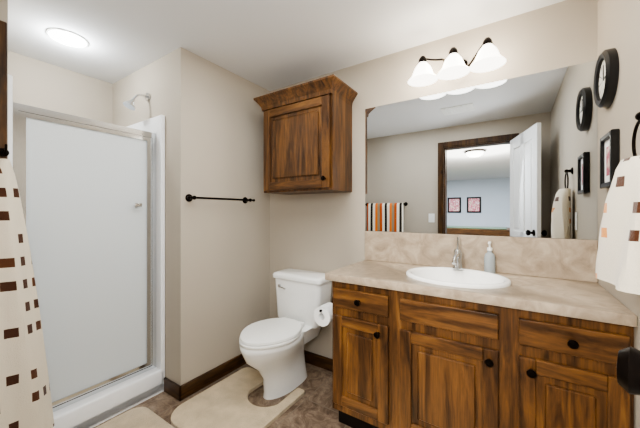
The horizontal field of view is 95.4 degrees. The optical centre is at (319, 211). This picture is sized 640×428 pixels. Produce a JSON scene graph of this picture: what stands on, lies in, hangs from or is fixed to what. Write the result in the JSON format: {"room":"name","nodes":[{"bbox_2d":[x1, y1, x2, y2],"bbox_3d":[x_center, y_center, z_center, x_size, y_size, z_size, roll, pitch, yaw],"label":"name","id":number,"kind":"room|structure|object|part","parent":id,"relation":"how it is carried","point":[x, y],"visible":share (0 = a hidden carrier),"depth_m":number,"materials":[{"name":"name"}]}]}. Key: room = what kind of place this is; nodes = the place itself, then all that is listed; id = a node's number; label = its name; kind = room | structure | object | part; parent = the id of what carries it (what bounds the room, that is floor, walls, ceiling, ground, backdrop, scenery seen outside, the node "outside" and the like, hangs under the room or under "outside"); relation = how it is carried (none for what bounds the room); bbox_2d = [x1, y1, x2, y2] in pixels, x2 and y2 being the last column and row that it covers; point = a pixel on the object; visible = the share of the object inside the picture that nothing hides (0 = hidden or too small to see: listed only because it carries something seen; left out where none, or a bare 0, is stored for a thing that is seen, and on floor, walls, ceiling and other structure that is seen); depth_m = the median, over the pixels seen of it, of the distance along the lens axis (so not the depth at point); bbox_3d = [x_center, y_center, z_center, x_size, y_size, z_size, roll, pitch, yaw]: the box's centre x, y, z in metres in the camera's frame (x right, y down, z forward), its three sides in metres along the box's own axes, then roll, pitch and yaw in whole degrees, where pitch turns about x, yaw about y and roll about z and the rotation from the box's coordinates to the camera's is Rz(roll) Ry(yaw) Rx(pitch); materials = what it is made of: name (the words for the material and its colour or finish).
{"room":"bathroom","nodes":[
{"label":"bathroom","id":0,"kind":"room"},
{"bbox_2d":[0,0,7,158],"bbox_3d":[-1.947,0.077,1.396,0.818,2.300,0.484,0,0,33],"label":"wall","id":1,"kind":"structure","parent":0,"point":[4,10],"depth_m":1.37,"materials":[{"name":"paint"}]},
{"bbox_2d":[0,20,6,158],"bbox_3d":[-1.596,0.172,1.169,0.018,2.110,0.470,0,0,33],"label":"trim","id":2,"kind":"structure","parent":1,"relation":"attached to","point":[3,83],"depth_m":1.35,"materials":[{"name":"brown wood"}]},
{"bbox_2d":[0,144,53,427],"bbox_3d":[-1.411,0.379,1.310,0.132,1.366,0.330,0,0,33],"label":"towel","id":3,"kind":"object","parent":1,"relation":"attached to","point":[25,398],"visible":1,"depth_m":1.32,"materials":[{"name":"white fabric"}]},
{"bbox_2d":[8,51,112,123],"bbox_3d":[-2.165,0.077,1.917,0.120,2.300,1.353,0,0,33],"label":"wall","id":4,"kind":"structure","parent":0,"point":[42,85],"depth_m":2.16,"materials":[{"name":"paint"}]},
{"bbox_2d":[113,47,196,385],"bbox_3d":[-1.343,0.077,2.257,1.120,2.300,0.120,0,0,33],"label":"wall","id":5,"kind":"structure","parent":0,"point":[168,83],"depth_m":1.96,"materials":[{"name":"paint"}]},
{"bbox_2d":[123,93,149,110],"bbox_3d":[-1.296,-0.786,2.051,0.080,0.152,0.161,0,0,33],"label":"shower head","id":6,"kind":"object","parent":5,"relation":"attached to","point":[130,104],"visible":1,"depth_m":2.03},
{"bbox_2d":[164,377,180,400],"bbox_3d":[-0.981,1.179,1.937,0.195,0.095,0.014,0,0,33],"label":"baseboard return","id":7,"kind":"object","parent":5,"relation":"attached to","point":[172,388],"visible":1,"depth_m":1.92,"materials":[{"name":"brown wood"}]},
{"bbox_2d":[93,362,351,427],"bbox_3d":[-0.537,1.277,1.417,3.390,0.100,2.310,0,0,33],"label":"floor","id":8,"kind":"structure","parent":0,"point":[312,407],"depth_m":1.86,"materials":[{"name":"tile"}]},
{"bbox_2d":[8,74,164,427],"bbox_3d":[-1.607,0.284,1.910,0.816,1.885,0.745,0,0,33],"label":"shower","id":9,"kind":"object","parent":8,"relation":"on","point":[92,194],"visible":0.94,"depth_m":1.72,"materials":[{"name":"glass"}]},
{"bbox_3d":[-1.335,0.272,1.726,0.006,1.514,0.605,0,0,33],"label":"door glass","id":10,"kind":"part","parent":9,"relation":"part of","materials":[{"name":"white glass"}]},
{"bbox_2d":[96,407,173,427],"bbox_3d":[-1.028,1.211,1.403,0.615,0.029,0.608,0,0,33],"label":"area rug","id":11,"kind":"object","parent":8,"relation":"on","point":[141,417],"visible":1,"depth_m":1.66,"materials":[{"name":"beige fabric"}]},
{"bbox_2d":[171,367,304,427],"bbox_3d":[-0.515,1.215,1.840,0.570,0.021,0.660,0,0,33],"label":"rug","id":12,"kind":"object","parent":8,"relation":"on","point":[225,403],"visible":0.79,"depth_m":1.79,"materials":[{"name":"beige fabric"}]},
{"bbox_2d":[239,269,331,399],"bbox_3d":[-0.264,0.850,2.049,0.457,0.754,0.705,0,0,33],"label":"toilet","id":13,"kind":"object","parent":8,"relation":"on","point":[272,351],"visible":0.98,"depth_m":2.02,"materials":[{"name":"ceramic"}]},
{"bbox_3d":[-0.326,0.808,1.955,0.380,0.046,0.476,0,0,33],"label":"seat","id":14,"kind":"part","parent":13,"relation":"part of","materials":[{"name":"white plastic"}]},
{"bbox_3d":[-0.293,0.574,2.225,0.084,0.030,0.021,0,0,33],"label":"lever","id":15,"kind":"part","parent":13,"relation":"part of","materials":[{"name":"silver metal"}]},
{"bbox_2d":[314,266,636,427],"bbox_3d":[0.639,0.805,1.543,1.322,0.844,0.564,0,0,33],"label":"bathroom vanity","id":16,"kind":"object","parent":8,"relation":"on","point":[438,330],"depth_m":1.25,"materials":[{"name":"brown wood"}]},
{"bbox_2d":[325,259,636,322],"bbox_3d":[0.686,0.363,1.522,1.221,0.040,0.548,0,0,33],"label":"countertop","id":17,"kind":"structure","parent":16,"relation":"on","point":[572,296],"depth_m":1.26,"materials":[{"name":"beige stone"}]},
{"bbox_2d":[394,263,513,294],"bbox_3d":[0.699,0.407,1.510,0.490,0.163,0.410,0,0,33],"label":"sink","id":18,"kind":"object","parent":17,"relation":"in","point":[475,277],"depth_m":1.59,"materials":[{"name":"white ceramic"}]},
{"bbox_2d":[450,235,465,270],"bbox_3d":[0.753,0.236,1.612,0.060,0.182,0.167,0,0,33],"label":"faucet","id":19,"kind":"object","parent":17,"relation":"on","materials":[{"name":"silver metal"}]},
{"bbox_2d":[484,241,495,273],"bbox_3d":[0.940,0.254,1.614,0.056,0.175,0.068,0,0,33],"label":"soap bottle","id":20,"kind":"object","parent":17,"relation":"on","point":[489,262],"visible":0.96,"depth_m":1.60,"materials":[{"name":"white plastic"}]},
{"bbox_2d":[180,55,269,399],"bbox_3d":[-0.726,0.077,2.271,0.135,2.300,0.852,0,0,33],"label":"wall","id":21,"kind":"structure","parent":0,"point":[233,269],"depth_m":2.21,"materials":[{"name":"paint"}]},
{"bbox_2d":[185,194,254,202],"bbox_3d":[-0.710,-0.091,2.130,0.076,0.052,0.588,0,0,33],"label":"towel bar","id":22,"kind":"object","parent":21,"relation":"attached to","point":[189,197],"depth_m":2.04,"materials":[{"name":"black metal"}]},
{"bbox_2d":[8,0,564,90],"bbox_3d":[-0.537,-1.123,1.417,3.390,0.100,2.310,0,0,33],"label":"ceiling","id":23,"kind":"structure","parent":0,"point":[269,45],"depth_m":1.73,"materials":[{"name":"paint"}]},
{"bbox_2d":[46,28,88,47],"bbox_3d":[-1.559,-1.068,1.802,0.200,0.009,0.200,0,0,33],"label":"light","id":24,"kind":"object","parent":23,"relation":"attached to","point":[67,38],"depth_m":1.79,"materials":[{"name":"white glass"}]},
{"bbox_2d":[270,0,597,358],"bbox_3d":[0.481,0.077,2.053,2.390,2.300,0.127,0,0,33],"label":"wall","id":25,"kind":"structure","parent":0,"point":[516,157],"depth_m":1.72,"materials":[{"name":"beige paint"}]},
{"bbox_2d":[254,74,357,194],"bbox_3d":[-0.117,-0.504,2.172,0.710,0.722,0.344,0,0,33],"label":"upper cabinet","id":26,"kind":"object","parent":25,"relation":"attached to","point":[307,137],"visible":1,"depth_m":2.04,"materials":[{"name":"brown wood"}]},
{"bbox_3d":[-0.181,-0.463,2.074,0.590,0.610,0.020,0,0,33],"label":"door","id":27,"kind":"part","parent":26,"relation":"part of","materials":[{"name":"brown wood"}]},
{"bbox_3d":[0.023,-0.218,1.909,0.032,0.032,0.032,0,0,33],"label":"knob","id":28,"kind":"part","parent":26,"relation":"part of","materials":[{"name":"black metal"}]},
{"bbox_2d":[304,350,332,371],"bbox_3d":[-0.046,1.179,2.324,0.940,0.095,0.014,0,0,33],"label":"baseboard","id":29,"kind":"structure","parent":25,"relation":"attached to","point":[320,361],"depth_m":2.29,"materials":[{"name":"brown wood"}]},
{"bbox_2d":[408,37,505,86],"bbox_3d":[0.766,-0.850,1.665,0.507,0.146,0.220,0,0,33],"label":"sconce","id":30,"kind":"object","parent":25,"relation":"attached to","point":[488,56],"visible":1,"depth_m":1.61,"materials":[{"name":"white glass"}]},
{"bbox_2d":[365,231,597,282],"bbox_3d":[0.830,0.241,1.742,1.221,0.204,0.022,0,0,33],"label":"backsplash","id":31,"kind":"structure","parent":0,"relation":"attached to","point":[548,258],"depth_m":1.61,"materials":[{"name":"beige stone"}]},
{"bbox_2d":[598,0,639,427],"bbox_3d":[0.795,0.077,0.467,0.120,2.300,2.190,0,0,33],"label":"wall","id":32,"kind":"structure","parent":0,"point":[619,25],"depth_m":1.08,"materials":[{"name":"paint"}]},
{"bbox_2d":[593,48,618,107],"bbox_3d":[1.206,-0.560,1.233,0.036,0.232,0.232,0,0,33],"label":"wall clock","id":33,"kind":"object","parent":32,"relation":"attached to","point":[606,78],"visible":1,"depth_m":1.18,"materials":[{"name":"black plastic"}]},
{"bbox_2d":[600,129,619,188],"bbox_3d":[1.190,-0.210,1.200,0.026,0.220,0.175,0,0,33],"label":"frame","id":34,"kind":"object","parent":32,"relation":"attached to","point":[609,151],"visible":0.85,"depth_m":1.19,"materials":[{"name":"wood"}]},
{"bbox_2d":[606,144,611,176],"bbox_3d":[1.190,-0.210,1.200,0.001,0.121,0.076,0,0,33],"label":"art","id":35,"kind":"object","parent":34,"relation":"attached to","point":[607,145],"depth_m":1.21},
{"bbox_2d":[596,112,639,294],"bbox_3d":[0.912,-0.043,0.863,0.120,0.518,0.280,0,0,33],"label":"towel","id":36,"kind":"object","parent":32,"relation":"attached to","point":[618,260],"visible":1,"depth_m":0.83,"materials":[{"name":"white fabric"}]},
{"bbox_3d":[-0.418,0.172,0.027,0.863,2.110,0.156,0,0,33],"label":"door frame","id":37,"kind":"structure","parent":0,"visible":0},
{"bbox_3d":[0.201,0.206,0.122,0.239,2.018,0.687,0,0,33],"label":"door leaf","id":38,"kind":"structure","parent":37,"relation":"attached to","visible":0},
{"bbox_2d":[616,347,639,394],"bbox_3d":[0.428,0.197,0.310,0.060,0.060,0.159,0,0,-40],"label":"door knob","id":39,"kind":"object","parent":38,"relation":"attached to","point":[628,369],"depth_m":0.35,"materials":[{"name":"black metal"}]}
]}

